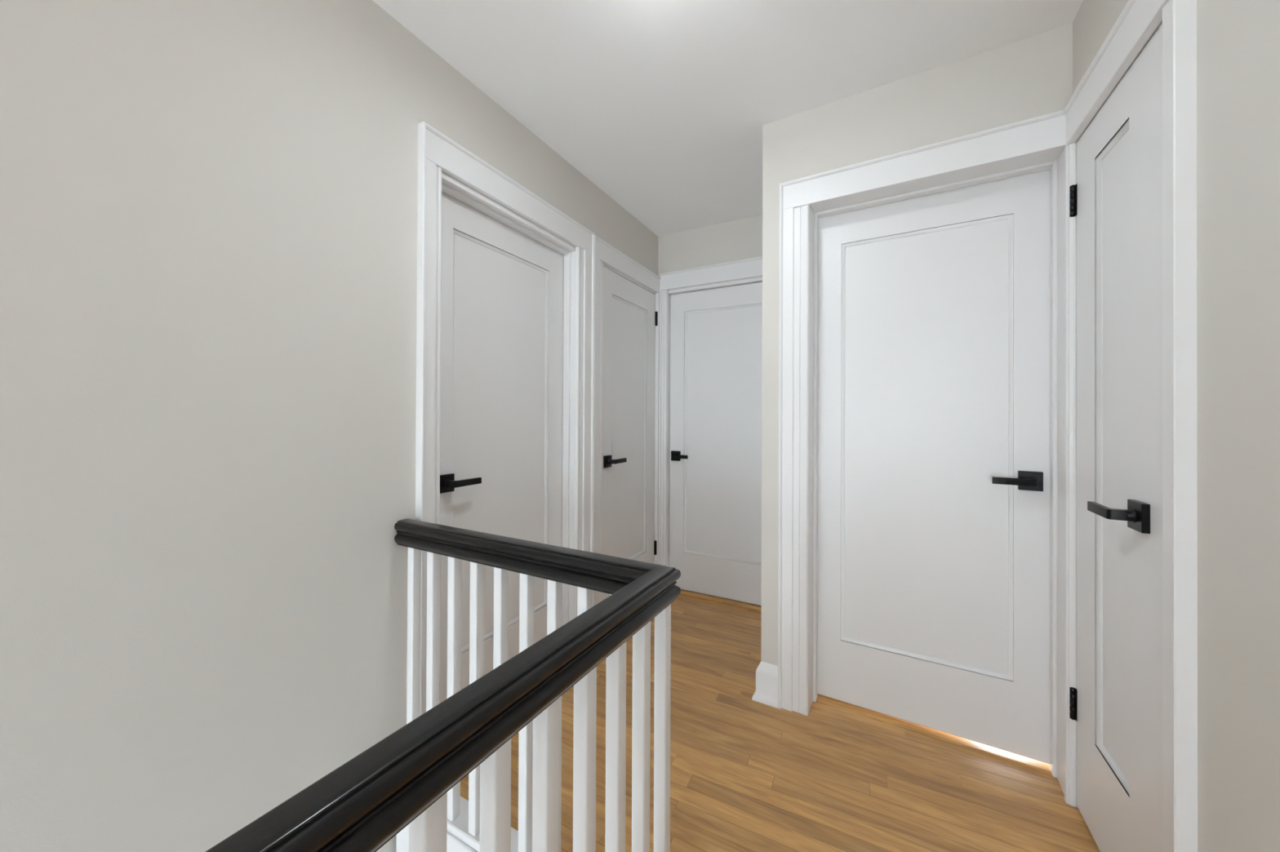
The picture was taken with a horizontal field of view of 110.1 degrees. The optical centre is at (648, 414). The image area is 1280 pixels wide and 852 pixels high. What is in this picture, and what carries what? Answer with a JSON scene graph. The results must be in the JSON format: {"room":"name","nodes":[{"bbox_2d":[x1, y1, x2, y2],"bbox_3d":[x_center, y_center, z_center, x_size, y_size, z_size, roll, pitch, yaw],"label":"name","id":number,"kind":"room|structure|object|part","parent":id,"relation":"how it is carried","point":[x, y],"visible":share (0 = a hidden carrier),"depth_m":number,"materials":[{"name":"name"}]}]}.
{"room":"upstairs hallway landing","nodes":[
{"label":"upstairs hallway landing","id":0,"kind":"room"},
{"bbox_2d":[0,0,657,851],"bbox_3d":[-0.962,1.276,1.209,0.140,5.010,4.220,0,0,27],"label":"wall","id":1,"kind":"structure","parent":0,"point":[208,208],"depth_m":1.00,"materials":[{"name":"grey paint"}]},
{"bbox_2d":[395,824,476,851],"bbox_3d":[-0.943,1.312,0.145,0.900,0.249,2.346,0,0,29],"label":"trim","id":2,"kind":"structure","parent":1,"relation":"attached to","point":[454,844],"depth_m":1.27,"materials":[{"name":"white paint"}]},
{"bbox_2d":[446,828,479,851],"bbox_3d":[-0.902,1.327,0.164,0.953,0.300,2.420,0,0,29],"label":"trim","id":3,"kind":"structure","parent":1,"relation":"attached to","point":[472,846],"depth_m":1.25,"materials":[{"name":"white paint"}]},
{"bbox_2d":[447,795,518,851],"bbox_3d":[-0.900,1.167,0.165,0.983,0.020,2.420,0,0,29],"label":"trim","id":4,"kind":"structure","parent":1,"relation":"attached to","point":[459,826],"depth_m":1.25,"materials":[{"name":"white paint"}]},
{"bbox_2d":[204,519,680,851],"bbox_3d":[-0.921,0.742,0.160,0.950,0.831,2.396,0,0,29],"label":"balustrade","id":5,"kind":"object","parent":4,"relation":"on","point":[412,776],"visible":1,"depth_m":0.72,"materials":[{"name":"black paint"}]},
{"bbox_2d":[439,191,564,702],"bbox_3d":[-0.593,0.183,1.898,0.097,1.987,0.772,0,0,27],"label":"door","id":6,"kind":"structure","parent":1,"relation":"in","point":[501,397],"depth_m":1.87,"materials":[{"name":"white paint"}]},
{"bbox_3d":[-0.683,0.252,1.659,0.043,0.023,0.127,0,0,29],"label":"lever","id":7,"kind":"part","parent":6,"relation":"part of","materials":[{"name":"black metal"}]},
{"bbox_3d":[-0.623,0.110,1.914,0.017,1.571,0.518,0,0,27],"label":"panel","id":8,"kind":"part","parent":6,"relation":"part of","materials":[{"name":"white paint"}]},
{"bbox_3d":[-0.615,0.110,1.910,0.025,1.602,0.549,0,0,27],"label":"panel moulding","id":9,"kind":"part","parent":6,"relation":"part of","materials":[{"name":"white paint"}]},
{"bbox_2d":[415,121,762,715],"bbox_3d":[0.035,0.117,2.136,1.068,2.146,1.937,0,0,27],"label":"door frame","id":10,"kind":"structure","parent":1,"relation":"attached to","point":[437,153],"depth_m":2.22,"materials":[{"name":"white paint"}]},
{"bbox_3d":[-0.732,0.173,1.477,0.023,2.021,0.040,0,0,29],"label":"casing","id":11,"kind":"part","parent":10,"relation":"part of","materials":[{"name":"white paint"}]},
{"bbox_3d":[-0.719,0.174,1.509,0.017,2.021,0.030,0,0,29],"label":"casing moulding","id":12,"kind":"part","parent":10,"relation":"part of","materials":[{"name":"white paint"}]},
{"bbox_3d":[-0.518,-0.883,1.890,0.022,0.097,0.957,0,0,27],"label":"head casing","id":13,"kind":"part","parent":10,"relation":"part of","materials":[{"name":"white paint"}]},
{"bbox_3d":[-0.347,0.179,2.237,0.017,2.021,0.050,0,0,27],"label":"casing moulding","id":14,"kind":"part","parent":10,"relation":"part of","materials":[{"name":"white paint"}]},
{"bbox_3d":[-0.319,0.179,2.285,0.022,2.021,0.060,0,0,27],"label":"casing","id":15,"kind":"part","parent":10,"relation":"part of","materials":[{"name":"white paint"}]},
{"bbox_3d":[-0.282,0.182,2.358,0.023,2.015,0.048,0,0,29],"label":"casing","id":16,"kind":"part","parent":10,"relation":"part of","materials":[{"name":"white paint"}]},
{"bbox_3d":[-0.264,0.183,2.400,0.017,2.015,0.043,0,0,29],"label":"casing moulding","id":17,"kind":"part","parent":10,"relation":"part of","materials":[{"name":"white paint"}]},
{"bbox_3d":[-0.111,-0.870,2.687,0.022,0.094,0.777,0,0,27],"label":"head casing","id":18,"kind":"part","parent":10,"relation":"part of","materials":[{"name":"white paint"}]},
{"bbox_3d":[0.053,0.187,3.020,0.016,2.015,0.004,0,0,29],"label":"casing moulding","id":19,"kind":"part","parent":10,"relation":"part of","materials":[{"name":"white paint"}]},
{"bbox_3d":[0.059,0.187,3.025,0.022,2.015,0.009,0,0,27],"label":"casing","id":20,"kind":"part","parent":10,"relation":"part of","materials":[{"name":"white paint"}]},
{"bbox_3d":[0.082,0.178,3.030,0.015,2.034,0.022,0,0,29],"label":"casing","id":21,"kind":"part","parent":10,"relation":"part of","materials":[{"name":"white paint"}]},
{"bbox_3d":[0.108,0.178,3.019,0.041,2.034,0.016,0,0,29],"label":"casing moulding","id":22,"kind":"part","parent":10,"relation":"part of","materials":[{"name":"white paint"}]},
{"bbox_3d":[0.476,-0.888,2.822,0.902,0.099,0.022,0,0,29],"label":"head casing","id":23,"kind":"part","parent":10,"relation":"part of","materials":[{"name":"white paint"}]},
{"bbox_2d":[601,266,657,600],"bbox_3d":[-0.093,0.188,2.720,0.097,1.993,0.678,0,0,27],"label":"door","id":24,"kind":"structure","parent":1,"relation":"in","point":[629,315],"depth_m":2.73,"materials":[{"name":"white paint"}]},
{"bbox_3d":[-0.170,0.261,2.507,0.043,0.023,0.127,0,0,29],"label":"lever","id":25,"kind":"part","parent":24,"relation":"part of","materials":[{"name":"black metal"}]},
{"bbox_3d":[-0.128,0.106,2.726,0.017,1.540,0.407,0,0,27],"label":"panel","id":26,"kind":"part","parent":24,"relation":"part of","materials":[{"name":"white paint"}]},
{"bbox_3d":[-0.121,0.106,2.722,0.025,1.571,0.438,0,0,27],"label":"panel moulding","id":27,"kind":"part","parent":24,"relation":"part of","materials":[{"name":"white paint"}]},
{"bbox_2d":[657,214,762,542],"bbox_3d":[0.451,-0.009,2.923,1.090,2.410,0.140,0,0,29],"label":"wall","id":28,"kind":"structure","parent":0,"point":[740,239],"depth_m":2.88,"materials":[{"name":"grey paint"}]},
{"bbox_2d":[669,282,762,605],"bbox_3d":[0.469,0.179,2.848,0.750,1.983,0.097,0,0,29],"label":"door","id":29,"kind":"structure","parent":28,"relation":"in","point":[716,335],"depth_m":2.89,"materials":[{"name":"white paint"}]},
{"bbox_3d":[0.211,0.280,2.957,0.118,0.023,0.043,0,0,29],"label":"lever","id":30,"kind":"part","parent":29,"relation":"part of","materials":[{"name":"black metal"}]},
{"bbox_3d":[0.481,0.120,2.871,0.537,1.607,0.024,0,0,29],"label":"panel moulding","id":31,"kind":"part","parent":29,"relation":"part of","materials":[{"name":"white paint"}]},
{"bbox_3d":[0.485,0.120,2.878,0.506,1.576,0.017,0,0,29],"label":"panel","id":32,"kind":"part","parent":29,"relation":"part of","materials":[{"name":"white paint"}]},
{"bbox_2d":[372,0,1083,236],"bbox_3d":[-0.334,-1.293,-0.407,3.300,0.120,7.450,0,0,29],"label":"ceiling","id":33,"kind":"structure","parent":0,"point":[664,106],"depth_m":1.56,"materials":[{"name":"white paint"}]},
{"bbox_2d":[460,594,1100,851],"bbox_3d":[0.151,1.285,0.877,2.670,0.200,4.700,0,0,29],"label":"floor","id":34,"kind":"structure","parent":0,"point":[747,775],"depth_m":1.46,"materials":[{"name":"brown wood"}]},
{"bbox_2d":[680,588,761,612],"bbox_3d":[0.489,1.186,2.889,0.754,0.020,0.142,0,0,29],"label":"threshold","id":35,"kind":"object","parent":34,"relation":"on","point":[686,593],"visible":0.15,"depth_m":2.84,"materials":[{"name":"brown wood"}]},
{"bbox_2d":[816,693,1052,774],"bbox_3d":[1.030,1.190,1.690,0.763,0.005,0.049,0,0,31],"label":"threshold","id":36,"kind":"object","parent":34,"relation":"on","point":[980,748],"visible":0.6,"depth_m":1.65,"materials":[{"name":"brown wood"}]},
{"bbox_2d":[760,22,1072,666],"bbox_3d":[1.007,-0.013,1.654,1.142,2.410,0.150,0,0,31],"label":"wall","id":37,"kind":"structure","parent":0,"point":[1029,77],"depth_m":1.67,"materials":[{"name":"grey paint"}]},
{"bbox_2d":[817,168,1050,764],"bbox_3d":[1.030,0.172,1.688,0.758,2.014,0.097,0,0,31],"label":"door","id":38,"kind":"structure","parent":37,"relation":"in","point":[934,310],"depth_m":1.68,"materials":[{"name":"white paint"}]},
{"bbox_3d":[1.045,0.114,1.719,0.525,1.602,0.017,0,0,31],"label":"panel","id":39,"kind":"part","parent":38,"relation":"part of","materials":[{"name":"white paint"}]},
{"bbox_3d":[1.041,0.114,1.712,0.556,1.633,0.025,0,0,31],"label":"panel moulding","id":40,"kind":"part","parent":38,"relation":"part of","materials":[{"name":"white paint"}]},
{"bbox_3d":[1.247,0.228,1.525,0.121,0.023,0.043,0,0,29],"label":"lever","id":41,"kind":"part","parent":38,"relation":"part of","materials":[{"name":"black metal"}]},
{"bbox_2d":[777,0,1197,851],"bbox_3d":[0.883,0.125,1.373,1.047,2.131,0.796,0,0,29],"label":"door frame","id":42,"kind":"structure","parent":37,"relation":"attached to","point":[1139,20],"depth_m":1.38,"materials":[{"name":"white paint"}]},
{"bbox_3d":[0.567,0.179,1.814,0.043,2.024,0.023,0,0,29],"label":"casing","id":43,"kind":"part","parent":42,"relation":"part of","materials":[{"name":"white paint"}]},
{"bbox_3d":[0.612,0.179,1.790,0.059,2.024,0.017,0,0,31],"label":"casing moulding","id":44,"kind":"part","parent":42,"relation":"part of","materials":[{"name":"white paint"}]},
{"bbox_3d":[0.933,-0.879,1.605,0.881,0.094,0.022,0,0,31],"label":"head casing","id":45,"kind":"part","parent":42,"relation":"part of","materials":[{"name":"white paint"}]},
{"bbox_3d":[1.297,0.181,1.375,0.022,2.022,0.015,0,0,29],"label":"casing","id":46,"kind":"part","parent":42,"relation":"part of","materials":[{"name":"white paint"}]},
{"bbox_3d":[1.296,0.181,1.366,0.016,2.022,0.003,0,0,29],"label":"casing moulding","id":47,"kind":"part","parent":42,"relation":"part of","materials":[{"name":"white paint"}]},
{"bbox_3d":[1.169,-0.879,1.124,0.022,0.096,0.593,0,0,27],"label":"head casing","id":48,"kind":"part","parent":42,"relation":"part of","materials":[{"name":"white paint"}]},
{"bbox_3d":[1.045,0.178,0.885,0.017,2.022,0.065,0,0,27],"label":"casing moulding","id":49,"kind":"part","parent":42,"relation":"part of","materials":[{"name":"white paint"}]},
{"bbox_2d":[1072,0,1279,851],"bbox_3d":[0.605,-0.023,-0.132,0.140,2.410,3.345,0,0,27],"label":"wall","id":50,"kind":"structure","parent":0,"point":[1238,41],"depth_m":0.74,"materials":[{"name":"grey paint"}]},
{"bbox_2d":[1069,22,1163,851],"bbox_3d":[1.179,0.176,1.146,0.102,2.014,0.512,0,0,29],"label":"door","id":51,"kind":"structure","parent":50,"relation":"in","point":[1116,199],"depth_m":1.13,"materials":[{"name":"white paint"}]},
{"bbox_3d":[1.297,0.880,1.355,0.003,0.095,0.010,0,0,27],"label":"hinge plate","id":52,"kind":"part","parent":51,"relation":"part of","materials":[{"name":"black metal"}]},
{"bbox_3d":[1.304,-0.653,1.362,0.003,0.095,0.010,0,0,27],"label":"hinge plate","id":53,"kind":"part","parent":51,"relation":"part of","materials":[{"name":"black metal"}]},
{"bbox_3d":[1.109,0.232,1.076,0.045,0.023,0.115,0,0,29],"label":"lever","id":54,"kind":"part","parent":51,"relation":"part of","materials":[{"name":"black metal"}]},
{"bbox_3d":[1.208,0.101,1.152,0.025,1.629,0.194,0,0,27],"label":"panel moulding","id":55,"kind":"part","parent":51,"relation":"part of","materials":[{"name":"white paint"}]},
{"bbox_3d":[1.216,0.101,1.148,0.017,1.598,0.163,0,0,27],"label":"panel","id":56,"kind":"part","parent":51,"relation":"part of","materials":[{"name":"white paint"}]},
{"bbox_3d":[0.775,-0.011,2.278,0.142,2.410,0.681,0,0,29],"label":"wall","id":57,"kind":"structure","parent":0,"visible":0},
{"bbox_2d":[751,661,777,707],"bbox_3d":[0.684,1.116,2.215,0.106,0.155,0.864,0,0,29],"label":"baseboard","id":58,"kind":"structure","parent":57,"relation":"attached to","point":[766,692],"depth_m":1.85,"materials":[{"name":"white paint"}]}
]}

